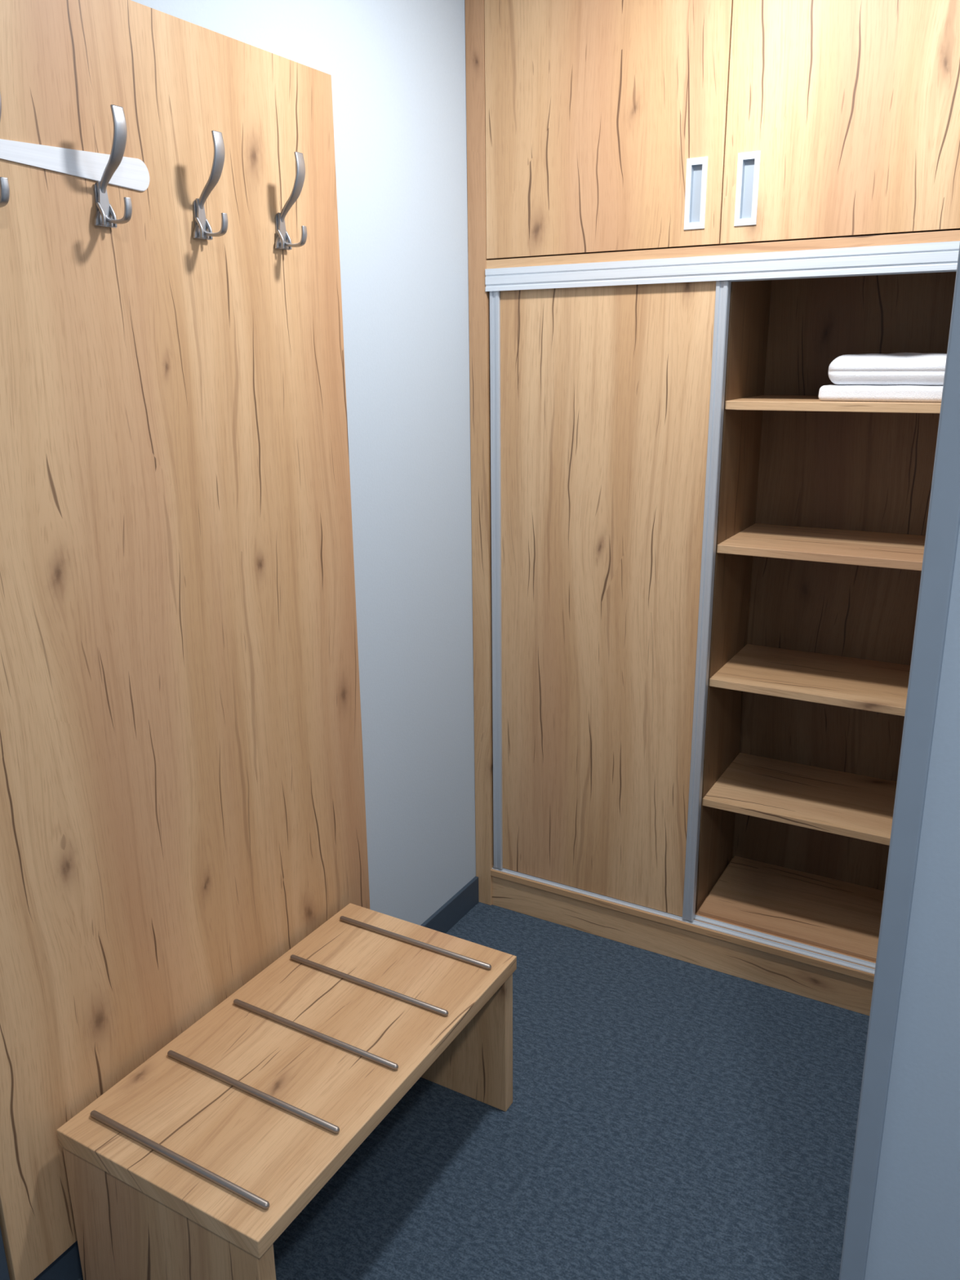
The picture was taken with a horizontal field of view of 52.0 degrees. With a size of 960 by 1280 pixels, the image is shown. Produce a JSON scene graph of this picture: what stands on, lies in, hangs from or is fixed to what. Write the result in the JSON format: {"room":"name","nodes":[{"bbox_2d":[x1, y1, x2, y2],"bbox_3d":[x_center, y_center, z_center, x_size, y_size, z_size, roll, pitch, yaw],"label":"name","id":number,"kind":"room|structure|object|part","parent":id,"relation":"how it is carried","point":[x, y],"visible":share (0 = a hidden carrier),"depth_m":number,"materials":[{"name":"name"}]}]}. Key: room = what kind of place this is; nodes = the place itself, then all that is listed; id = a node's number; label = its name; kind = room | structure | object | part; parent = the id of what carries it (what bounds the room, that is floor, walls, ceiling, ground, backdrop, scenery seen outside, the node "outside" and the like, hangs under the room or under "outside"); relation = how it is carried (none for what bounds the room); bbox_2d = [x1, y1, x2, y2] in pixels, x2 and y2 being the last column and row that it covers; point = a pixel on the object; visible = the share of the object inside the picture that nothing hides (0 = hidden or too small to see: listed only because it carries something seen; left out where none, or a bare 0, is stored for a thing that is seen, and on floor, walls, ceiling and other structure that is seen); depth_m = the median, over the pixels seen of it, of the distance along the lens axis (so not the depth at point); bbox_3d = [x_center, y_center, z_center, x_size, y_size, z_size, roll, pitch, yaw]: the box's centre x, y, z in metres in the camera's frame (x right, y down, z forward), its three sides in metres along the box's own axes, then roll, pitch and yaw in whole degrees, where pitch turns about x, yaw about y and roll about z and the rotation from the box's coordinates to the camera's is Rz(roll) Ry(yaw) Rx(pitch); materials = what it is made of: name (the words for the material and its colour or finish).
{"room":"hotel room entryway","nodes":[
{"label":"hotel room entryway","id":0,"kind":"room"},
{"bbox_2d":[131,0,475,925],"bbox_3d":[-0.924,-0.048,1.425,0.120,2.720,4.320,8,18,29],"label":"wall","id":1,"kind":"structure","parent":0,"point":[397,68],"depth_m":2.50,"materials":[{"name":"white paint"}]},
{"bbox_2d":[0,1226,9,1279],"bbox_3d":[-0.872,0.115,1.401,0.036,2.420,0.092,8,18,29],"label":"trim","id":2,"kind":"structure","parent":1,"relation":"attached to","point":[4,1273],"depth_m":1.71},
{"bbox_2d":[0,0,369,1279],"bbox_3d":[-0.569,-0.008,1.888,0.019,2.142,1.069,8,18,29],"label":"panel board","id":3,"kind":"object","parent":1,"relation":"attached to","point":[182,789],"visible":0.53,"depth_m":1.79,"materials":[{"name":"brown wood"}]},
{"bbox_2d":[0,93,9,207],"bbox_3d":[-0.696,-0.698,1.383,0.066,0.171,0.042,8,18,29],"label":"coat hook","id":4,"kind":"object","parent":3,"relation":"attached to","point":[4,184],"visible":1,"depth_m":1.38,"materials":[{"name":"silver metal"}]},
{"bbox_2d":[0,138,149,191],"bbox_3d":[-0.679,-0.727,1.471,0.004,0.050,0.475,8,18,29],"label":"clothes hanger","id":5,"kind":"object","parent":3,"relation":"attached to","point":[131,173],"visible":1,"depth_m":1.54,"materials":[{"name":"white plastic"}]},
{"bbox_2d":[93,104,132,227],"bbox_3d":[-0.587,-0.751,1.565,0.066,0.171,0.042,8,18,29],"label":"coat hook","id":6,"kind":"object","parent":3,"relation":"attached to","point":[105,216],"visible":1,"depth_m":1.57,"materials":[{"name":"silver metal"}]},
{"bbox_3d":[-0.614,-0.706,1.595,0.004,0.066,0.022,8,18,29],"label":"plate","id":7,"kind":"part","parent":6,"relation":"part of","materials":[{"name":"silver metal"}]},
{"bbox_3d":[-0.611,-0.687,1.585,0.016,0.036,0.005,8,18,29],"label":"leg","id":8,"kind":"part","parent":6,"relation":"part of","materials":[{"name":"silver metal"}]},
{"bbox_3d":[-0.600,-0.692,1.604,0.016,0.036,0.005,8,18,29],"label":"leg","id":9,"kind":"part","parent":6,"relation":"part of","materials":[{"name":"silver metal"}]},
{"bbox_2d":[192,130,227,239],"bbox_3d":[-0.480,-0.804,1.745,0.066,0.171,0.042,8,18,29],"label":"coat hook","id":10,"kind":"object","parent":3,"relation":"attached to","point":[202,229],"visible":1,"depth_m":1.75,"materials":[{"name":"silver metal"}]},
{"bbox_3d":[-0.507,-0.759,1.774,0.004,0.066,0.022,8,18,29],"label":"plate","id":11,"kind":"part","parent":10,"relation":"part of","materials":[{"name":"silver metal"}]},
{"bbox_3d":[-0.503,-0.740,1.765,0.016,0.036,0.005,8,18,29],"label":"leg","id":12,"kind":"part","parent":10,"relation":"part of","materials":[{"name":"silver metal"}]},
{"bbox_3d":[-0.493,-0.745,1.784,0.016,0.036,0.005,8,18,29],"label":"leg","id":13,"kind":"part","parent":10,"relation":"part of","materials":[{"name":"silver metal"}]},
{"bbox_2d":[275,151,306,250],"bbox_3d":[-0.371,-0.858,1.928,0.066,0.171,0.042,8,18,29],"label":"coat hook","id":14,"kind":"object","parent":3,"relation":"attached to","point":[283,241],"visible":1,"depth_m":1.93,"materials":[{"name":"silver metal"}]},
{"bbox_3d":[-0.398,-0.813,1.957,0.004,0.066,0.022,8,18,29],"label":"plate","id":15,"kind":"part","parent":14,"relation":"part of","materials":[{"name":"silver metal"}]},
{"bbox_3d":[-0.395,-0.794,1.948,0.016,0.036,0.005,8,18,29],"label":"leg","id":16,"kind":"part","parent":14,"relation":"part of","materials":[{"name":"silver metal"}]},
{"bbox_3d":[-0.384,-0.799,1.966,0.016,0.036,0.005,8,18,29],"label":"leg","id":17,"kind":"part","parent":14,"relation":"part of","materials":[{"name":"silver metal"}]},
{"bbox_2d":[33,875,479,1279],"bbox_3d":[-0.428,1.012,2.472,0.012,0.092,1.690,8,18,29],"label":"baseboard","id":18,"kind":"structure","parent":1,"relation":"attached to","point":[67,1266],"depth_m":2.96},
{"bbox_2d":[77,902,869,1279],"bbox_3d":[0.301,1.448,1.209,2.840,0.060,4.440,8,18,29],"label":"floor","id":19,"kind":"structure","parent":0,"point":[667,1117],"depth_m":2.20,"materials":[{"name":"blue carpet"}]},
{"bbox_2d":[56,902,516,1279],"bbox_3d":[-0.330,0.973,2.030,0.468,0.410,0.854,8,18,29],"label":"bench","id":20,"kind":"object","parent":19,"relation":"on","point":[193,1165],"visible":1,"depth_m":1.83,"materials":[{"name":"brown wood"}]},
{"bbox_3d":[-0.532,1.095,1.700,0.456,0.364,0.036,8,18,29],"label":"leg","id":21,"kind":"part","parent":20,"relation":"part of","materials":[{"name":"brown wood"}]},
{"bbox_3d":[-0.516,0.874,1.663,0.416,0.012,0.012,8,18,29],"label":"rod","id":22,"kind":"part","parent":20,"relation":"part of","materials":[{"name":"metal"}]},
{"bbox_3d":[-0.426,0.829,1.815,0.416,0.012,0.012,8,18,29],"label":"rod","id":23,"kind":"part","parent":20,"relation":"part of","materials":[{"name":"metal"}]},
{"bbox_3d":[-0.336,0.785,1.966,0.416,0.012,0.012,8,18,29],"label":"rod","id":24,"kind":"part","parent":20,"relation":"part of","materials":[{"name":"metal"}]},
{"bbox_3d":[-0.246,0.740,2.117,0.416,0.012,0.012,8,18,29],"label":"rod","id":25,"kind":"part","parent":20,"relation":"part of","materials":[{"name":"metal"}]},
{"bbox_3d":[-0.156,0.696,2.268,0.416,0.012,0.012,8,18,29],"label":"rod","id":26,"kind":"part","parent":20,"relation":"part of","materials":[{"name":"metal"}]},
{"bbox_3d":[-0.130,0.895,2.374,0.456,0.364,0.036,8,18,29],"label":"leg","id":27,"kind":"part","parent":20,"relation":"part of","materials":[{"name":"brown wood"}]},
{"bbox_2d":[464,0,959,1015],"bbox_3d":[0.667,-0.428,2.681,1.339,2.719,0.459,8,18,29],"label":"built-in wardrobe","id":28,"kind":"object","parent":19,"relation":"on","point":[696,571],"visible":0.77,"depth_m":2.63,"materials":[{"name":"brown wood"}]},
{"bbox_3d":[0.100,-0.516,3.008,0.018,2.719,0.433,8,18,29],"label":"panel","id":29,"kind":"part","parent":28,"relation":"part of","materials":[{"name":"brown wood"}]},
{"bbox_3d":[0.291,-1.324,2.380,0.630,0.720,0.018,8,18,29],"label":"door","id":30,"kind":"part","parent":28,"relation":"part of","materials":[{"name":"brown wood"}]},
{"bbox_2d":[688,164,702,222],"bbox_3d":[0.512,-1.053,2.323,0.026,0.125,0.009,8,18,29],"label":"door handle","id":31,"kind":"object","parent":28,"relation":"on","point":[695,170],"depth_m":2.32,"materials":[{"name":"grey metal"}]},
{"bbox_3d":[0.509,-1.052,2.319,0.050,0.155,0.005,8,18,29],"label":"door pull frame","id":32,"kind":"part","parent":28,"relation":"part of","materials":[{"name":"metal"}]},
{"bbox_3d":[0.579,-0.889,2.358,1.266,0.057,0.060,8,18,29],"label":"rail","id":33,"kind":"part","parent":28,"relation":"part of","materials":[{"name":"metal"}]},
{"bbox_3d":[0.615,-1.036,2.261,0.051,0.155,0.005,8,18,29],"label":"door pull frame","id":34,"kind":"part","parent":28,"relation":"part of","materials":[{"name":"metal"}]},
{"bbox_2d":[739,158,755,218],"bbox_3d":[0.617,-1.038,2.265,0.027,0.125,0.009,8,18,29],"label":"door handle","id":35,"kind":"object","parent":28,"relation":"on","point":[747,166],"depth_m":2.27,"materials":[{"name":"grey metal"}]},
{"bbox_3d":[0.777,-0.482,2.866,1.303,2.719,0.012,8,18,29],"label":"panel","id":36,"kind":"part","parent":28,"relation":"part of","materials":[{"name":"brown wood"}]},
{"bbox_3d":[0.995,0.788,2.878,0.609,0.012,0.375,8,18,29],"label":"panel","id":37,"kind":"part","parent":28,"relation":"part of","materials":[{"name":"brown wood"}]},
{"bbox_2d":[702,752,897,845],"bbox_3d":[0.987,0.449,2.781,0.616,0.022,0.380,8,18,29],"label":"shelf","id":38,"kind":"object","parent":28,"relation":"attached to","point":[857,803],"depth_m":2.79,"materials":[{"name":"brown wood"}]},
{"bbox_2d":[709,644,910,715],"bbox_3d":[0.984,0.108,2.682,0.616,0.022,0.380,8,18,29],"label":"shelf","id":39,"kind":"object","parent":28,"relation":"attached to","point":[878,683],"depth_m":2.68,"materials":[{"name":"brown wood"}]},
{"bbox_2d":[716,523,925,570],"bbox_3d":[0.980,-0.245,2.580,0.616,0.022,0.380,8,18,29],"label":"shelf","id":40,"kind":"object","parent":28,"relation":"attached to","point":[868,545],"depth_m":2.57,"materials":[{"name":"brown wood"}]},
{"bbox_2d":[724,395,941,413],"bbox_3d":[0.976,-0.596,2.479,0.616,0.022,0.380,8,18,29],"label":"shelf","id":41,"kind":"object","parent":28,"relation":"attached to","point":[734,404],"depth_m":2.38,"materials":[{"name":"brown wood"}]},
{"bbox_3d":[0.841,-1.242,2.077,0.630,0.720,0.018,8,18,29],"label":"door","id":42,"kind":"part","parent":28,"relation":"part of","materials":[{"name":"brown wood"}]},
{"bbox_2d":[817,352,946,402],"bbox_3d":[1.024,-0.646,2.408,0.326,0.112,0.258,8,18,29],"label":"folded towels","id":43,"kind":"object","parent":28,"relation":"on","point":[918,377],"visible":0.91,"depth_m":2.32,"materials":[{"name":"white fabric"}]},
{"bbox_2d":[864,525,959,1279],"bbox_3d":[1.130,0.073,0.932,1.250,2.720,0.113,8,18,29],"label":"wall","id":44,"kind":"structure","parent":0,"point":[915,1232],"depth_m":1.32,"materials":[{"name":"white paint"}]},
{"bbox_3d":[1.059,-0.200,1.877,0.150,2.720,1.525,8,18,29],"label":"wall","id":45,"kind":"structure","parent":0,"visible":0},
{"bbox_2d":[839,244,959,1279],"bbox_3d":[0.576,-0.012,1.245,0.034,2.720,0.150,8,18,29],"label":"trim","id":46,"kind":"structure","parent":45,"relation":"attached to","point":[943,525],"depth_m":1.24,"materials":[{"name":"grey paint"}]}
]}

